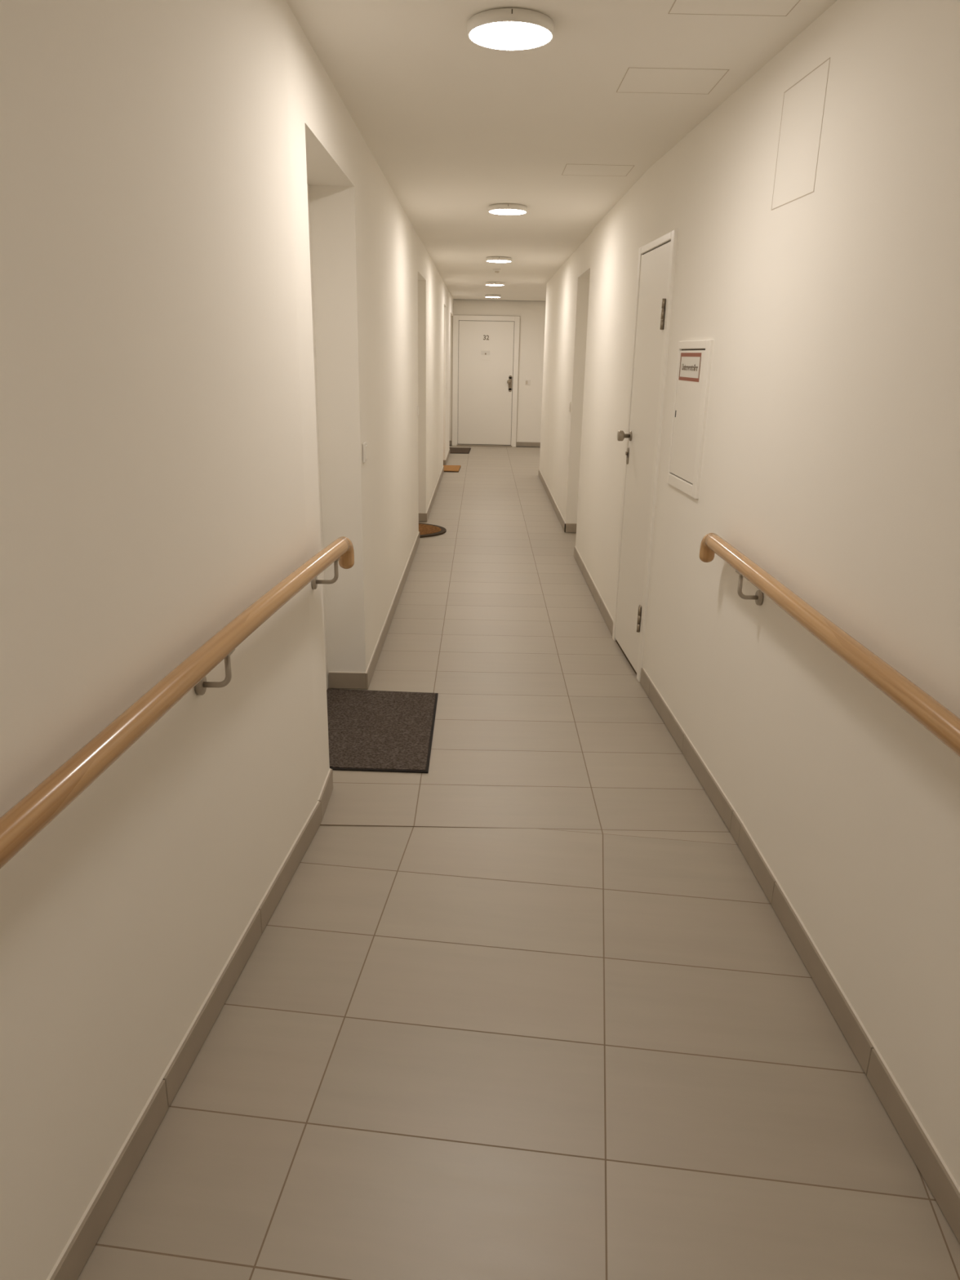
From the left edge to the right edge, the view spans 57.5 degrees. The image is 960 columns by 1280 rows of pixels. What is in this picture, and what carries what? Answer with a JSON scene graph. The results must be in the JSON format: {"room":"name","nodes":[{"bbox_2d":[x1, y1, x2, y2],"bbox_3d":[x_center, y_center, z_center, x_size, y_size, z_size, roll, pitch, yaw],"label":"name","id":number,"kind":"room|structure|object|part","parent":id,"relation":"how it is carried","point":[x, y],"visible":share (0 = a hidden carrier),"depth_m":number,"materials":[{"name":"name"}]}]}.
{"room":"apartment building corridor","nodes":[
{"label":"apartment building corridor","id":0,"kind":"room"},
{"bbox_2d":[0,0,453,1279],"bbox_3d":[-0.682,-1.370,5.727,0.637,2.602,17.769,2,18,2],"label":"wall","id":1,"kind":"structure","parent":0,"point":[159,465],"depth_m":1.66,"materials":[{"name":"paint"}]},
{"bbox_2d":[0,536,354,869],"bbox_3d":[-0.696,0.441,0.723,0.099,0.244,4.322,3,18,6],"label":"handrail","id":2,"kind":"object","parent":1,"relation":"attached to","point":[24,820],"visible":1,"depth_m":1.47,"materials":[{"name":"brown wood"}]},
{"bbox_3d":[-0.589,0.094,1.850,0.011,0.045,0.045,1,18,0],"label":"wall plate","id":3,"kind":"part","parent":2,"relation":"part of","materials":[{"name":"silver metal"}]},
{"bbox_3d":[-0.497,-0.175,2.630,0.011,0.045,0.045,1,18,0],"label":"wall plate","id":4,"kind":"part","parent":2,"relation":"part of","materials":[{"name":"silver metal"}]},
{"bbox_3d":[-0.417,-0.271,2.709,0.049,0.108,0.069,3,18,6],"label":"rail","id":5,"kind":"part","parent":2,"relation":"part of","materials":[{"name":"brown wood"}]},
{"bbox_2d":[46,800,321,1279],"bbox_3d":[-0.843,1.503,0.224,0.010,0.310,5.526,3,18,6],"label":"baseboard","id":6,"kind":"structure","parent":1,"relation":"attached to","point":[81,1244],"depth_m":1.80,"materials":[{"name":"tile"}]},
{"bbox_2d":[306,183,328,689],"bbox_3d":[-0.713,-0.626,3.154,0.157,2.080,1.054,1,18,0],"label":"door","id":7,"kind":"structure","parent":1,"relation":"in","point":[308,185],"depth_m":3.53,"materials":[{"name":"white paint"}]},
{"bbox_2d":[317,768,333,820],"bbox_3d":[-0.511,0.510,2.904,0.010,0.078,0.224,1,18,0],"label":"baseboard","id":8,"kind":"structure","parent":1,"relation":"attached to","point":[327,788],"depth_m":2.89,"materials":[{"name":"tile"}]},
{"bbox_2d":[328,671,365,688],"bbox_3d":[-0.592,0.180,3.912,0.163,0.078,0.010,1,18,0],"label":"baseboard","id":9,"kind":"structure","parent":1,"relation":"attached to","point":[341,680],"depth_m":3.91,"materials":[{"name":"tile"}]},
{"bbox_2d":[362,441,368,462],"bbox_3d":[-0.483,-0.792,3.695,0.012,0.080,0.080,1,18,0],"label":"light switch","id":10,"kind":"object","parent":1,"relation":"attached to","point":[365,456],"visible":1,"depth_m":3.67,"materials":[{"name":"white plastic"}]},
{"bbox_2d":[365,531,419,688],"bbox_3d":[-0.497,-0.325,5.469,0.010,0.078,3.283,1,18,0],"label":"baseboard","id":11,"kind":"structure","parent":1,"relation":"attached to","point":[375,657],"depth_m":4.77,"materials":[{"name":"tile"}]},
{"bbox_2d":[418,512,426,521],"bbox_3d":[-0.569,-1.099,7.837,0.170,0.078,0.010,1,18,0],"label":"baseboard","id":12,"kind":"structure","parent":1,"relation":"attached to","point":[422,516],"depth_m":7.83,"materials":[{"name":"tile"}]},
{"bbox_2d":[426,466,444,521],"bbox_3d":[-0.472,-1.640,9.504,0.010,0.078,3.515,1,18,0],"label":"baseboard","id":13,"kind":"structure","parent":1,"relation":"attached to","point":[433,495],"depth_m":9.05,"materials":[{"name":"tile"}]},
{"bbox_2d":[444,448,449,465],"bbox_3d":[-0.461,-2.618,12.506,0.010,0.078,1.520,1,18,0],"label":"baseboard","id":14,"kind":"structure","parent":1,"relation":"attached to","point":[448,453],"depth_m":12.38,"materials":[{"name":"tile"}]},
{"bbox_2d":[448,299,546,447],"bbox_3d":[0.848,-4.283,14.193,3.500,2.252,0.150,1,18,0],"label":"wall","id":15,"kind":"structure","parent":0,"point":[531,313],"depth_m":14.00,"materials":[{"name":"paint"}]},
{"bbox_2d":[451,315,519,447],"bbox_3d":[0.083,-4.149,14.099,1.068,2.026,0.120,1,18,0],"label":"door","id":16,"kind":"structure","parent":15,"relation":"in","point":[486,348],"depth_m":14.10,"materials":[{"name":"white paint"}]},
{"bbox_3d":[0.089,-4.580,13.971,0.140,0.065,0.003,1,18,0],"label":"name plate","id":17,"kind":"part","parent":16,"relation":"part of","materials":[{"name":"white paper"}]},
{"bbox_3d":[0.488,-4.131,14.112,0.052,0.252,0.009,1,18,0],"label":"handle plate","id":18,"kind":"part","parent":16,"relation":"part of","materials":[{"name":"silver metal"}]},
{"bbox_2d":[524,379,530,385],"bbox_3d":[0.771,-4.161,14.148,0.080,0.080,0.013,1,18,0],"label":"light switch","id":19,"kind":"object","parent":15,"relation":"attached to","point":[527,382],"visible":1,"depth_m":14.14,"materials":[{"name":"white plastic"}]},
{"bbox_2d":[515,441,540,447],"bbox_3d":[1.510,-3.215,14.455,1.834,0.078,0.010,1,18,0],"label":"baseboard","id":20,"kind":"structure","parent":15,"relation":"attached to","point":[517,443],"depth_m":14.45,"materials":[{"name":"tile"}]},
{"bbox_2d":[76,445,959,1279],"bbox_3d":[0.491,-0.233,5.970,4.200,0.366,17.900,1,18,0],"label":"floor","id":21,"kind":"structure","parent":0,"point":[526,1005],"depth_m":1.99,"materials":[{"name":"tile"}]},
{"bbox_2d":[326,688,438,773],"bbox_3d":[-0.445,0.346,3.529,0.520,0.009,0.803,1,18,0],"label":"doormat","id":22,"kind":"object","parent":21,"relation":"on","point":[369,731],"visible":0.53,"depth_m":3.48,"materials":[{"name":"black rubber"}]},
{"bbox_2d":[418,523,446,537],"bbox_3d":[-0.488,-0.933,7.439,0.403,0.016,0.660,1,18,0],"label":"doormat","id":23,"kind":"object","parent":21,"relation":"on","point":[425,530],"visible":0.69,"depth_m":7.40,"materials":[{"name":"brown fabric"}]},
{"bbox_2d":[443,465,461,472],"bbox_3d":[-0.461,-2.245,11.463,0.407,0.019,0.575,1,18,0],"label":"doormat","id":24,"kind":"object","parent":21,"relation":"on","point":[446,468],"visible":0.52,"depth_m":11.42,"materials":[{"name":"orange"}]},
{"bbox_2d":[448,447,471,453],"bbox_3d":[-0.400,-2.957,13.663,0.512,0.011,0.810,1,18,0],"label":"doormat","id":25,"kind":"object","parent":21,"relation":"on","point":[452,450],"visible":0.56,"depth_m":13.64,"materials":[{"name":"grey fabric"}]},
{"bbox_2d":[285,0,837,301],"bbox_3d":[0.587,-2.604,5.197,4.300,0.120,17.900,1,18,0],"label":"ceiling","id":26,"kind":"structure","parent":0,"point":[457,127],"depth_m":3.01,"materials":[{"name":"paint"}]},
{"bbox_2d":[484,294,500,297],"bbox_3d":[0.186,-4.931,12.559,0.225,0.032,0.226,1,18,0],"label":"recessed light","id":27,"kind":"object","parent":26,"relation":"in","point":[486,295],"visible":1,"depth_m":12.48,"materials":[{"name":"white plastic"}]},
{"bbox_2d":[485,281,504,285],"bbox_3d":[0.177,-4.219,10.372,0.225,0.032,0.226,1,18,0],"label":"recessed light","id":28,"kind":"object","parent":26,"relation":"in","point":[487,283],"visible":1,"depth_m":10.29,"materials":[{"name":"white plastic"}]},
{"bbox_2d":[493,268,500,272],"bbox_3d":[0.171,-3.701,8.785,0.072,0.034,0.072,1,18,0],"label":"smoke detector","id":29,"kind":"object","parent":26,"relation":"attached to","point":[496,270],"visible":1,"depth_m":8.76,"materials":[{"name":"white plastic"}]},
{"bbox_2d":[486,256,511,262],"bbox_3d":[0.167,-3.358,7.729,0.225,0.032,0.226,1,18,0],"label":"recessed light","id":30,"kind":"object","parent":26,"relation":"in","point":[491,259],"visible":1,"depth_m":7.66,"materials":[{"name":"white plastic"}]},
{"bbox_2d":[487,260,511,262],"bbox_3d":[0.167,-3.344,7.734,0.212,0.003,0.212,1,18,0],"label":"diffuser","id":31,"kind":"object","parent":30,"relation":"attached to","point":[495,261],"depth_m":7.74,"materials":[{"name":"white plastic"}]},
{"bbox_2d":[488,203,527,215],"bbox_3d":[0.160,-2.487,5.058,0.225,0.032,0.226,1,18,0],"label":"recessed light","id":32,"kind":"object","parent":26,"relation":"in","point":[509,209],"visible":1,"depth_m":4.99,"materials":[{"name":"white plastic"}]},
{"bbox_2d":[488,208,525,214],"bbox_3d":[0.160,-2.474,5.062,0.212,0.003,0.212,1,18,0],"label":"diffuser","id":33,"kind":"object","parent":32,"relation":"attached to","point":[498,211],"depth_m":5.04,"materials":[{"name":"white plastic"}]},
{"bbox_2d":[466,7,554,50],"bbox_3d":[0.079,-1.579,2.267,0.225,0.032,0.226,1,18,0],"label":"recessed light","id":34,"kind":"object","parent":26,"relation":"in","point":[508,28],"visible":1,"depth_m":2.23,"materials":[{"name":"white plastic"}]},
{"bbox_2d":[469,22,551,49],"bbox_3d":[0.079,-1.566,2.271,0.212,0.003,0.212,1,18,0],"label":"diffuser","id":35,"kind":"object","parent":34,"relation":"attached to","point":[491,35],"depth_m":2.26,"materials":[{"name":"white plastic"}]},
{"bbox_3d":[0.080,-1.593,2.263,0.205,0.003,0.205,1,18,0],"label":"mounting plate","id":36,"kind":"part","parent":34,"relation":"part of","materials":[{"name":"white metal"}]},
{"bbox_2d":[561,164,634,176],"bbox_3d":[0.539,-2.164,4.031,0.305,0.005,0.250,1,18,0],"label":"access hatch","id":37,"kind":"object","parent":26,"relation":"attached to","point":[570,169],"visible":1,"depth_m":4.03,"materials":[{"name":"beige paint"}]},
{"bbox_2d":[616,67,729,93],"bbox_3d":[0.590,-1.734,2.714,0.299,0.005,0.256,1,18,0],"label":"access hatch","id":38,"kind":"object","parent":26,"relation":"attached to","point":[636,80],"visible":1,"depth_m":2.71,"materials":[{"name":"beige paint"}]},
{"bbox_2d":[667,0,800,16],"bbox_3d":[0.615,-1.515,2.044,0.295,0.005,0.290,1,18,0],"label":"access hatch","id":39,"kind":"object","parent":26,"relation":"attached to","point":[727,7],"visible":1,"depth_m":2.14,"materials":[{"name":"beige paint"}]},
{"bbox_2d":[539,0,959,1187],"bbox_3d":[1.565,-0.773,4.031,1.680,2.602,14.156,1,18,0],"label":"wall","id":40,"kind":"structure","parent":0,"point":[831,313],"depth_m":2.13,"materials":[{"name":"paint"}]},
{"bbox_2d":[537,469,565,532],"bbox_3d":[0.735,-1.538,9.263,0.010,0.078,3.739,1,18,0],"label":"baseboard","id":41,"kind":"structure","parent":40,"relation":"attached to","point":[555,507],"depth_m":8.72,"materials":[{"name":"tile"}]},
{"bbox_2d":[564,523,576,532],"bbox_3d":[0.807,-0.959,7.491,0.168,0.078,0.010,1,18,0],"label":"baseboard","id":42,"kind":"structure","parent":40,"relation":"attached to","point":[570,527],"depth_m":7.49,"materials":[{"name":"tile"}]},
{"bbox_2d":[573,546,613,635],"bbox_3d":[0.716,-0.358,5.644,0.010,0.078,2.009,1,18,-1],"label":"baseboard","id":43,"kind":"structure","parent":40,"relation":"attached to","point":[608,619],"depth_m":5.43,"materials":[{"name":"tile"}]},
{"bbox_2d":[612,228,678,682],"bbox_3d":[0.727,-0.821,4.090,0.097,1.925,0.664,0,18,-3],"label":"door","id":44,"kind":"structure","parent":40,"relation":"in","point":[656,258],"depth_m":4.03,"materials":[{"name":"white paint"}]},
{"bbox_3d":[0.700,-0.995,4.268,0.059,0.051,0.051,1,18,0],"label":"knob","id":45,"kind":"part","parent":44,"relation":"part of","materials":[{"name":"silver metal"}]},
{"bbox_2d":[666,339,713,498],"bbox_3d":[0.790,-0.839,3.302,0.022,0.550,0.425,0,18,-3],"label":"access panel","id":46,"kind":"object","parent":40,"relation":"attached to","point":[694,362],"visible":1,"depth_m":3.27,"materials":[{"name":"white paint"}]},
{"bbox_3d":[0.789,-0.851,3.319,0.015,0.469,0.349,0,18,-3],"label":"cabinet door","id":47,"kind":"part","parent":46,"relation":"part of","materials":[{"name":"white paint"}]},
{"bbox_2d":[640,667,959,1243],"bbox_3d":[0.887,1.325,0.849,0.010,0.301,6.807,0,18,-3],"label":"baseboard","id":48,"kind":"structure","parent":40,"relation":"attached to","point":[939,1179],"depth_m":2.05,"materials":[{"name":"tile"}]},
{"bbox_2d":[771,57,830,210],"bbox_3d":[0.840,-1.316,2.305,0.005,0.294,0.299,0,18,-3],"label":"access hatch","id":49,"kind":"object","parent":40,"relation":"attached to","point":[803,103],"visible":1,"depth_m":2.29,"materials":[{"name":"beige"}]},
{"bbox_2d":[698,533,959,756],"bbox_3d":[0.855,0.440,0.792,0.090,0.237,4.445,0,18,-3],"label":"handrail","id":50,"kind":"object","parent":40,"relation":"attached to","point":[944,725],"visible":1,"depth_m":1.85,"materials":[{"name":"brown wood"}]},
{"bbox_3d":[0.744,-0.302,2.849,0.051,0.105,0.068,1,18,0],"label":"rail","id":51,"kind":"part","parent":50,"relation":"part of","materials":[{"name":"brown wood"}]},
{"bbox_3d":[0.816,-0.124,2.560,0.011,0.045,0.045,1,18,0],"label":"wall plate","id":52,"kind":"part","parent":50,"relation":"part of","materials":[{"name":"silver metal"}]}
]}

